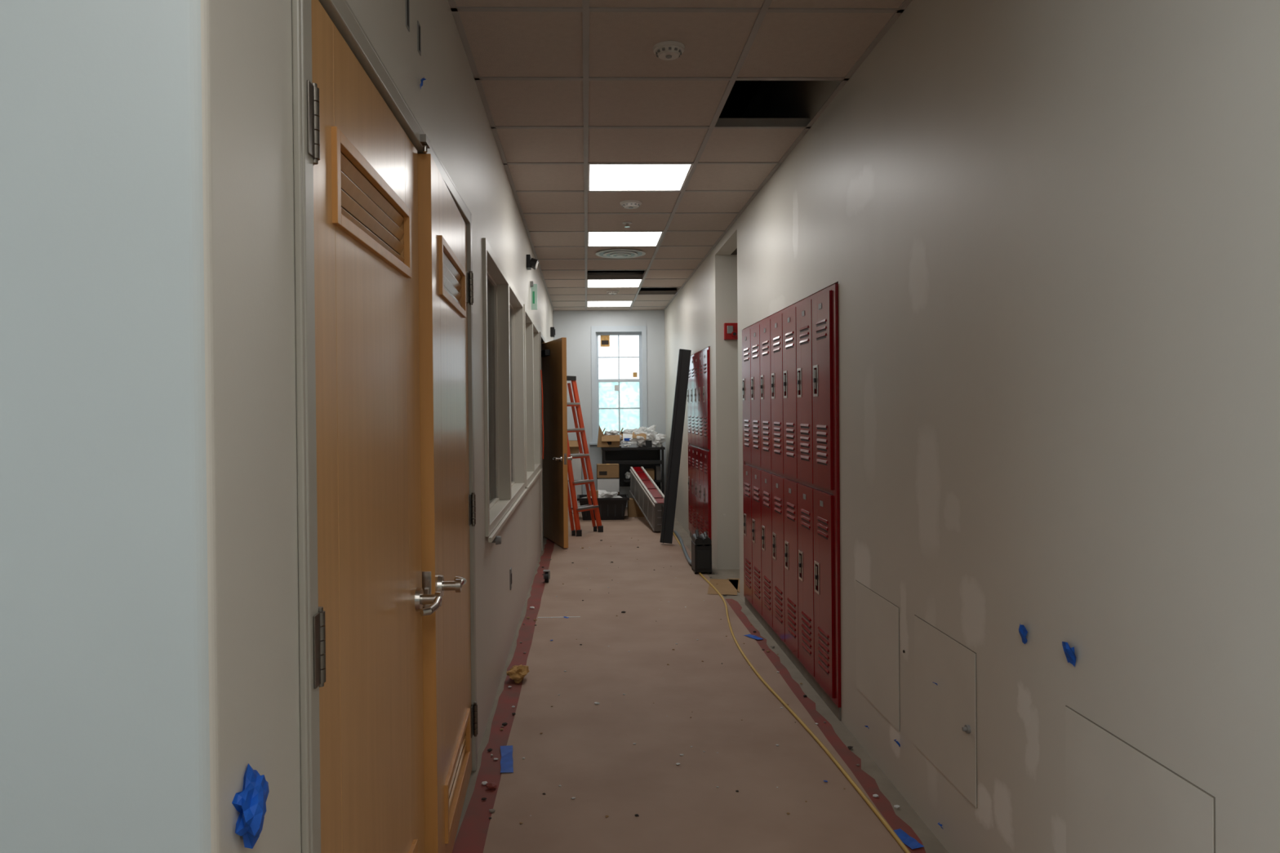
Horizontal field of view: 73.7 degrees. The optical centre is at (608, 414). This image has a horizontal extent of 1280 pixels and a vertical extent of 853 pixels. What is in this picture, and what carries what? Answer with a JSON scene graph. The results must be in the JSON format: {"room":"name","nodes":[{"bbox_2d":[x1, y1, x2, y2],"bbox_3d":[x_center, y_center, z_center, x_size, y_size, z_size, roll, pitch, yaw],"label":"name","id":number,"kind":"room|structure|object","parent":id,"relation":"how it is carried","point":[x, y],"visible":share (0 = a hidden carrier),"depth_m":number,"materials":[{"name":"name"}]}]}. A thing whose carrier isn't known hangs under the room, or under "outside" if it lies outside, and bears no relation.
{"room":"school corridor","nodes":[
{"label":"school corridor","id":0,"kind":"room"},
{"bbox_2d":[0,0,553,852],"bbox_3d":[-1.893,-0.348,6.395,2.557,3.400,10.850,-1,0,-2],"label":"wall","id":1,"kind":"structure","parent":0,"point":[149,633],"depth_m":1.01,"materials":[{"name":"paint"}]},
{"bbox_2d":[231,763,269,848],"bbox_3d":[-0.469,0.506,1.107,0.046,0.104,0.098,-1,0,-14],"label":"tape","id":2,"kind":"object","parent":1,"relation":"attached to","point":[251,802],"visible":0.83,"depth_m":1.09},
{"bbox_2d":[306,0,442,852],"bbox_3d":[-0.513,0.328,1.823,0.185,2.063,0.969,-1,0,-2],"label":"door","id":3,"kind":"structure","parent":1,"relation":"in","point":[368,624],"depth_m":1.72,"materials":[{"name":"brown wood"}]},
{"bbox_2d":[292,0,477,852],"bbox_3d":[-0.567,0.300,2.305,0.154,2.137,1.989,-1,0,-2],"label":"trim","id":4,"kind":"structure","parent":1,"relation":"attached to","point":[340,11],"depth_m":1.33,"materials":[{"name":"metal"}]},
{"bbox_2d":[419,77,426,89],"bbox_3d":[-0.502,-0.897,2.315,0.016,0.033,0.024,-1,0,-2],"label":"tab","id":5,"kind":"object","parent":1,"relation":"attached to","point":[423,78],"visible":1,"depth_m":2.31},
{"bbox_2d":[419,133,430,152],"bbox_3d":[-0.491,-0.721,2.283,0.016,0.038,0.060,-1,0,-2],"label":"bracket","id":6,"kind":"object","parent":1,"relation":"attached to","point":[424,140],"visible":1,"depth_m":2.27,"materials":[{"name":"metal"}]},
{"bbox_2d":[417,153,477,852],"bbox_3d":[-0.524,0.322,2.793,0.185,2.063,0.964,-1,0,-3],"label":"door","id":7,"kind":"structure","parent":1,"relation":"in","point":[450,716],"depth_m":2.52,"materials":[{"name":"brown wood"}]},
{"bbox_2d":[491,535,501,545],"bbox_3d":[-0.522,0.587,3.972,0.045,0.044,0.044,-1,0,-2],"label":"bumper cover","id":8,"kind":"object","parent":1,"relation":"attached to","point":[497,540],"visible":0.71,"depth_m":3.96,"materials":[{"name":"grey metal"}]},
{"bbox_2d":[482,237,527,542],"bbox_3d":[-0.632,-0.112,4.859,0.175,1.332,2.290,-1,0,-2],"label":"window","id":9,"kind":"structure","parent":1,"relation":"in","point":[503,306],"depth_m":4.82,"materials":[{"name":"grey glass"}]},
{"bbox_2d":[509,567,511,590],"bbox_3d":[-0.562,0.951,4.928,0.008,0.120,0.070,-1,0,-2],"label":"wall outlet","id":10,"kind":"object","parent":1,"relation":"attached to","point":[510,570],"visible":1,"depth_m":4.89,"materials":[{"name":"grey metal"}]},
{"bbox_2d":[523,304,542,490],"bbox_3d":[-0.689,-0.127,7.049,0.175,1.332,1.910,-1,0,-2],"label":"window","id":11,"kind":"structure","parent":1,"relation":"in","point":[531,338],"depth_m":7.02,"materials":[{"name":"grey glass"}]},
{"bbox_2d":[526,254,538,270],"bbox_3d":[-0.584,-1.169,6.579,0.090,0.103,0.142,-1,0,-2],"label":"emergency light","id":12,"kind":"object","parent":1,"relation":"attached to","point":[532,263],"visible":1,"depth_m":6.52,"materials":[{"name":"black plastic"}]},
{"bbox_2d":[529,280,537,310],"bbox_3d":[-0.610,-0.968,6.980,0.055,0.230,0.060,-1,0,-2],"label":"exit sign","id":13,"kind":"object","parent":1,"relation":"attached to","point":[533,286],"visible":1,"depth_m":6.97,"materials":[{"name":"green plastic"}]},
{"bbox_2d":[540,369,543,459],"bbox_3d":[-0.628,0.004,8.129,0.019,0.851,0.038,-1,1,-41],"label":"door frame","id":14,"kind":"structure","parent":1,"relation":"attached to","point":[540,370],"depth_m":8.12,"materials":[{"name":"plastic"}]},
{"bbox_2d":[539,331,545,551],"bbox_3d":[-0.736,0.263,8.746,0.154,2.125,0.980,-1,0,-2],"label":"trim","id":15,"kind":"structure","parent":1,"relation":"attached to","point":[542,340],"depth_m":8.26,"materials":[{"name":"metal"}]},
{"bbox_2d":[550,327,555,337],"bbox_3d":[-0.712,-1.050,10.943,0.060,0.120,0.130,-1,0,-2],"label":"wall speaker","id":16,"kind":"object","parent":1,"relation":"attached to","point":[552,329],"visible":1,"depth_m":10.88,"materials":[{"name":"black plastic"}]},
{"bbox_2d":[542,337,572,548],"bbox_3d":[-0.558,0.280,8.778,0.185,2.063,0.914,-1,0,-18],"label":"door","id":17,"kind":"structure","parent":1,"relation":"in","point":[555,488],"depth_m":8.62,"materials":[{"name":"brown wood"}]},
{"bbox_2d":[541,347,550,356],"bbox_3d":[-0.662,-0.651,8.881,0.102,0.090,0.346,-1,0,-6],"label":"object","id":18,"kind":"structure","parent":17,"relation":"attached to","point":[544,353],"depth_m":8.80,"materials":[{"name":"metal"}]},
{"bbox_2d":[552,270,666,506],"bbox_3d":[-0.817,-0.396,11.950,5.000,3.400,0.200,-1,0,-2],"label":"wall","id":19,"kind":"structure","parent":0,"point":[575,326],"depth_m":11.87,"materials":[{"name":"paint"}]},
{"bbox_2d":[590,325,647,444],"bbox_3d":[0.149,-0.402,11.926,0.830,1.645,0.220,-1,0,-2],"label":"window","id":20,"kind":"structure","parent":19,"relation":"in","point":[605,331],"depth_m":11.88,"materials":[{"name":"white vinyl"},{"name":"glass"},{"name":"paper stickers"}]},
{"bbox_2d":[454,0,904,310],"bbox_3d":[-1.094,-1.391,4.399,4.129,0.016,14.858,-1,0,-1],"label":"ceiling","id":21,"kind":"structure","parent":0,"point":[501,43],"depth_m":3.82,"materials":[{"name":"tile"}]},
{"bbox_2d":[448,0,911,311],"bbox_3d":[-1.076,-1.401,4.399,4.105,0.046,14.870,-1,0,-2],"label":"grid","id":22,"kind":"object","parent":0,"point":[806,124],"depth_m":4.12,"materials":[{"name":"white metal"}]},
{"bbox_2d":[586,301,632,306],"bbox_3d":[0.012,-1.474,11.144,0.586,0.074,0.586,-1,0,-1],"label":"ceiling light panel","id":23,"kind":"object","parent":22,"relation":"in","point":[589,304],"depth_m":11.16,"materials":[{"name":"white plastic"}]},
{"bbox_2d":[606,290,618,294],"bbox_3d":[0.047,-1.413,9.925,0.147,0.036,0.147,-1,0,-2],"label":"smoke detector","id":24,"kind":"object","parent":22,"relation":"attached to","point":[611,292],"visible":1,"depth_m":9.89,"materials":[{"name":"white plastic"}]},
{"bbox_2d":[586,272,642,287],"bbox_3d":[0.060,-1.462,9.316,0.586,0.074,0.586,-1,0,-1],"label":"ceiling light panel","id":25,"kind":"object","parent":22,"relation":"in","point":[590,283],"depth_m":9.23,"materials":[{"name":"white plastic"}]},
{"bbox_2d":[595,248,645,258],"bbox_3d":[0.106,-1.401,7.486,0.440,0.028,0.440,-1,0,-2],"label":"ceiling vent","id":26,"kind":"object","parent":22,"relation":"in","point":[611,253],"visible":1,"depth_m":7.42,"materials":[{"name":"white plastic"}]},
{"bbox_2d":[587,231,662,246],"bbox_3d":[0.124,-1.445,6.878,0.586,0.074,0.586,-1,0,-1],"label":"ceiling light panel","id":27,"kind":"object","parent":22,"relation":"in","point":[607,238],"depth_m":6.87,"materials":[{"name":"white plastic"}]},
{"bbox_2d":[622,221,631,227],"bbox_3d":[0.138,-1.391,6.266,0.070,0.033,0.070,-1,0,-2],"label":"sprinkler head","id":28,"kind":"object","parent":22,"relation":"attached to","point":[627,224],"visible":1,"depth_m":6.26},
{"bbox_2d":[619,200,641,208],"bbox_3d":[0.149,-1.384,5.657,0.147,0.036,0.147,-1,0,-2],"label":"smoke detector","id":29,"kind":"object","parent":22,"relation":"attached to","point":[627,204],"visible":1,"depth_m":5.62,"materials":[{"name":"white plastic"}]},
{"bbox_2d":[587,164,693,191],"bbox_3d":[0.172,-1.433,5.050,0.586,0.074,0.586,-1,0,-1],"label":"ceiling light panel","id":30,"kind":"object","parent":22,"relation":"in","point":[632,177],"depth_m":5.04,"materials":[{"name":"white plastic"}]},
{"bbox_2d":[652,40,684,60],"bbox_3d":[0.228,-1.368,3.228,0.122,0.036,0.122,-1,0,-2],"label":"smoke detector","id":31,"kind":"object","parent":22,"relation":"attached to","point":[667,50],"visible":1,"depth_m":3.20,"materials":[{"name":"white plastic"}]},
{"bbox_2d":[454,506,948,852],"bbox_3d":[-0.605,1.404,4.495,5.200,0.100,15.200,-1,0,-2],"label":"floor","id":32,"kind":"structure","parent":0,"point":[905,812],"depth_m":3.68,"materials":[{"name":"concrete"}]},
{"bbox_2d":[452,538,554,852],"bbox_3d":[-0.516,1.339,6.298,0.146,0.001,10.400,-1,0,-1],"label":"tape","id":33,"kind":"object","parent":32,"relation":"on","point":[471,837],"visible":0.69,"depth_m":3.56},
{"bbox_2d":[506,664,528,683],"bbox_3d":[-0.460,1.321,4.351,0.116,0.097,0.170,-1,0,-2],"label":"scrap","id":34,"kind":"object","parent":33,"relation":"on","point":[517,673],"visible":1,"depth_m":4.30,"materials":[{"name":"paper"}]},
{"bbox_2d":[567,440,582,513],"bbox_3d":[-0.511,0.778,11.387,0.320,1.054,0.419,-1,0,-2],"label":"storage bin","id":35,"kind":"object","parent":32,"relation":"on","point":[574,447],"visible":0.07,"depth_m":11.20,"materials":[{"name":"plastic"}]},
{"bbox_2d":[483,508,905,852],"bbox_3d":[0.222,1.344,4.417,1.328,0.001,14.600,-1,0,-1],"label":"covering","id":36,"kind":"object","parent":32,"relation":"on","point":[586,748],"visible":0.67,"depth_m":3.59,"materials":[{"name":"beige paper"}]},
{"bbox_2d":[500,745,513,772],"bbox_3d":[-0.400,1.354,3.354,0.050,0.004,0.260,-1,0,-7],"label":"tape","id":37,"kind":"object","parent":36,"relation":"on","point":[506,762],"visible":1,"depth_m":3.35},
{"bbox_2d":[543,569,550,582],"bbox_3d":[-0.489,1.287,6.769,0.052,0.095,0.084,-1,0,-2],"label":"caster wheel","id":38,"kind":"object","parent":36,"relation":"on","point":[546,576],"visible":1,"depth_m":6.74,"materials":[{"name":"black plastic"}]},
{"bbox_2d":[537,616,580,617],"bbox_3d":[-0.325,1.340,5.630,0.280,0.002,0.015,-1,0,-2],"label":"tape strip","id":39,"kind":"object","parent":36,"relation":"on","point":[566,616],"visible":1,"depth_m":5.62,"materials":[{"name":"white paper"}]},
{"bbox_2d":[566,375,603,536],"bbox_3d":[-0.360,0.443,9.464,0.464,1.742,0.470,0,1,37],"label":"step ladder","id":40,"kind":"object","parent":36,"relation":"on","point":[590,481],"visible":0.78,"depth_m":9.52,"materials":[{"name":"orange plastic"}]},
{"bbox_2d":[577,489,629,519],"bbox_3d":[-0.069,1.125,10.660,0.640,0.357,0.440,-1,0,-2],"label":"tote","id":41,"kind":"object","parent":36,"relation":"on","point":[611,505],"visible":0.81,"depth_m":10.48,"materials":[{"name":"plastic"}]},
{"bbox_2d":[600,446,665,495],"bbox_3d":[0.323,0.865,11.469,0.830,0.857,0.600,-1,0,-2],"label":"work table","id":42,"kind":"object","parent":36,"relation":"on","point":[627,457],"visible":0.54,"depth_m":11.73,"materials":[{"name":"black plastic"}]},
{"bbox_2d":[596,425,666,447],"bbox_3d":[0.308,0.287,11.450,0.930,0.299,0.608,-1,0,-2],"label":"heap","id":43,"kind":"object","parent":42,"relation":"on","point":[642,437],"visible":1,"depth_m":11.24,"materials":[{"name":"cardboard"}]},
{"bbox_2d":[625,465,661,479],"bbox_3d":[0.454,0.783,11.396,0.470,0.174,0.251,-1,0,-2],"label":"box","id":44,"kind":"object","parent":42,"relation":"on","point":[655,473],"visible":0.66,"depth_m":11.28,"materials":[{"name":"cardboard"}]},
{"bbox_2d":[627,466,664,531],"bbox_3d":[0.449,0.991,10.166,0.257,0.621,1.773,-1,0,-7],"label":"locker section","id":45,"kind":"object","parent":36,"relation":"on","point":[646,501],"visible":0.89,"depth_m":10.08,"materials":[{"name":"grey metal"}]},
{"bbox_2d":[659,348,691,543],"bbox_3d":[0.681,0.318,8.658,0.408,1.967,0.109,-1,1,-38],"label":"steel post","id":46,"kind":"object","parent":36,"relation":"on","point":[684,355],"visible":1,"depth_m":8.63,"materials":[{"name":"black metal"}]},
{"bbox_2d":[673,530,691,564],"bbox_3d":[0.728,1.276,8.290,0.066,0.070,2.092,-1,0,0],"label":"hose","id":47,"kind":"object","parent":36,"relation":"on","point":[676,533],"visible":0.78,"depth_m":8.19,"materials":[{"name":"grey plastic"}]},
{"bbox_2d":[480,539,899,823],"bbox_3d":[0.183,1.324,5.929,1.486,0.018,6.176,-1,0,-2],"label":"debris","id":48,"kind":"object","parent":36,"relation":"on","point":[490,785],"visible":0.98,"depth_m":3.42,"materials":[{"name":"white paper"}]},
{"bbox_2d":[691,529,711,573],"bbox_3d":[0.779,1.140,7.148,0.140,0.358,0.245,-1,0,-2],"label":"shop vacuum","id":49,"kind":"object","parent":36,"relation":"on","point":[701,546],"visible":1,"depth_m":7.03,"materials":[{"name":"black plastic"}]},
{"bbox_2d":[673,532,911,852],"bbox_3d":[0.789,1.325,5.375,0.132,0.013,8.288,-1,0,-2],"label":"extension cord","id":50,"kind":"object","parent":36,"relation":"on","point":[861,793],"visible":0.87,"depth_m":3.46,"materials":[{"name":"yellow rubber"}]},
{"bbox_3d":[-0.003,1.151,11.031,0.290,0.298,0.201,-1,0,-1],"label":"cardboard box","id":51,"kind":"object","parent":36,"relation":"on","visible":0},
{"bbox_2d":[596,478,619,492],"bbox_3d":[-0.005,0.911,11.020,0.290,0.178,0.221,-1,0,-2],"label":"box","id":52,"kind":"object","parent":51,"relation":"on","point":[610,485],"visible":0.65,"depth_m":10.91,"materials":[{"name":"cardboard"}]},
{"bbox_2d":[596,463,619,478],"bbox_3d":[-0.007,0.734,11.018,0.290,0.173,0.221,-1,0,-2],"label":"cardboard box","id":53,"kind":"object","parent":52,"relation":"on","point":[603,470],"visible":1,"depth_m":10.91,"materials":[{"name":"cardboard"}]},
{"bbox_2d":[687,346,711,544],"bbox_3d":[1.054,0.354,8.368,0.392,1.915,1.540,-1,0,-2],"label":"lockers","id":54,"kind":"object","parent":32,"relation":"on","point":[699,379],"visible":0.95,"depth_m":8.15,"materials":[{"name":"red metal"}]},
{"bbox_2d":[707,578,739,595],"bbox_3d":[0.981,1.323,6.537,0.520,0.006,0.600,-1,0,-2],"label":"cardboard sheet","id":55,"kind":"object","parent":32,"relation":"on","point":[729,586],"visible":0.53,"depth_m":6.53,"materials":[{"name":"brown cardboard"}]},
{"bbox_2d":[742,283,841,720],"bbox_3d":[1.146,0.378,4.857,0.392,1.915,2.235,-1,0,-2],"label":"lockers","id":56,"kind":"object","parent":32,"relation":"on","point":[790,362],"visible":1,"depth_m":4.40,"materials":[{"name":"red metal"}]},
{"bbox_2d":[725,599,925,852],"bbox_3d":[0.962,1.357,1.835,0.127,0.001,8.600,-1,0,-1],"label":"tape","id":57,"kind":"object","parent":32,"relation":"on","point":[868,784],"visible":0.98,"depth_m":3.47,"materials":[{"name":"red paper"}]},
{"bbox_2d":[742,634,763,639],"bbox_3d":[0.867,1.330,5.094,0.053,0.004,0.131,-1,0,-32],"label":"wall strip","id":58,"kind":"object","parent":57,"relation":"on","point":[754,637],"visible":1,"depth_m":5.09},
{"bbox_2d":[893,828,924,848],"bbox_3d":[0.944,1.346,2.706,0.049,0.003,0.120,-1,0,-19],"label":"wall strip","id":59,"kind":"object","parent":57,"relation":"on","point":[913,843],"visible":1,"depth_m":2.70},
{"bbox_2d":[730,248,739,568],"bbox_3d":[1.378,-0.380,6.731,0.885,3.400,1.250,-1,0,-2],"label":"wall niche","id":60,"kind":"object","parent":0,"point":[734,317],"visible":0.09,"depth_m":7.25,"materials":[{"name":"paint"}]},
{"bbox_2d":[724,323,737,339],"bbox_3d":[1.038,-0.700,7.214,0.115,0.140,0.062,-1,0,-2],"label":"fire alarm","id":61,"kind":"object","parent":60,"relation":"attached to","point":[731,330],"visible":0.96,"depth_m":7.20,"materials":[{"name":"red plastic"}]},
{"bbox_2d":[718,80,760,118],"bbox_3d":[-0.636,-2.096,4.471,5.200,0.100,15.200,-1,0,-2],"label":"ceiling opening","id":62,"kind":"structure","parent":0,"point":[742,92],"depth_m":5.60,"materials":[{"name":"black"}]},
{"bbox_2d":[664,0,1279,852],"bbox_3d":[1.050,-0.361,4.462,0.130,3.400,14.870,-1,0,-2],"label":"wall","id":63,"kind":"structure","parent":0,"point":[1047,232],"depth_m":2.06,"materials":[{"name":"paint"}]},
{"bbox_2d":[855,579,899,731],"bbox_3d":[1.026,0.906,3.274,0.003,0.443,0.486,-1,0,-2],"label":"access panel","id":64,"kind":"object","parent":63,"relation":"attached to","point":[877,618],"visible":1,"depth_m":3.24,"materials":[{"name":"beige paint"}]},
{"bbox_2d":[914,614,977,808],"bbox_3d":[1.042,0.901,2.659,0.003,0.443,0.456,-1,0,-2],"label":"access panel","id":65,"kind":"object","parent":63,"relation":"attached to","point":[942,709],"visible":1,"depth_m":2.63,"materials":[{"name":"beige paint"}]},
{"bbox_2d":[961,724,970,733],"bbox_3d":[1.036,0.913,2.474,0.019,0.024,0.024,-1,0,-2],"label":"lock","id":66,"kind":"object","parent":65,"relation":"attached to","point":[966,728],"visible":1,"depth_m":2.47,"materials":[{"name":"grey metal"}]},
{"bbox_2d":[1018,623,1027,644],"bbox_3d":[1.042,0.555,2.152,0.015,0.050,0.040,-1,0,-2],"label":"tab","id":67,"kind":"object","parent":63,"relation":"attached to","point":[1023,632],"visible":1,"depth_m":2.15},
{"bbox_2d":[1062,641,1076,666],"bbox_3d":[1.048,0.547,1.945,0.012,0.052,0.058,-1,0,-2],"label":"tab","id":68,"kind":"object","parent":63,"relation":"attached to","point":[1069,652],"visible":1,"depth_m":1.94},
{"bbox_2d":[1065,705,1215,852],"bbox_3d":[1.067,0.907,1.743,0.003,0.463,0.469,-1,0,-2],"label":"access panel","id":69,"kind":"object","parent":63,"relation":"attached to","point":[1120,799],"visible":1,"depth_m":1.76,"materials":[{"name":"beige paint"}]},
{"label":"outside","id":70,"kind":"structure","parent":0,"visible":0},
{"bbox_3d":[-0.645,4.303,26.122,28.000,0.200,27.800,-1,0,-1],"label":"ground","id":71,"kind":"structure","parent":70,"visible":0},
{"bbox_2d":[598,386,621,408],"bbox_3d":[-4.422,1.520,35.707,9.800,5.300,4.400,-1,0,-2],"label":"neighboring building","id":72,"kind":"structure","parent":71,"relation":"on","point":[606,393],"depth_m":35.21,"materials":[{"name":"white"}]},
{"bbox_2d":[599,399,639,434],"bbox_3d":[-0.279,1.846,28.005,3.562,4.681,3.590,-1,0,-2],"label":"tree","id":73,"kind":"object","parent":71,"relation":"on","point":[629,419],"visible":0.05,"depth_m":27.45,"materials":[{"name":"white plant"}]},
{"bbox_2d":[625,395,639,427],"bbox_3d":[1.313,1.614,30.178,3.510,5.086,3.515,-1,0,-2],"label":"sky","id":74,"kind":"structure","parent":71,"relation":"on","point":[635,403],"depth_m":28.76,"materials":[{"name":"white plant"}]}
]}

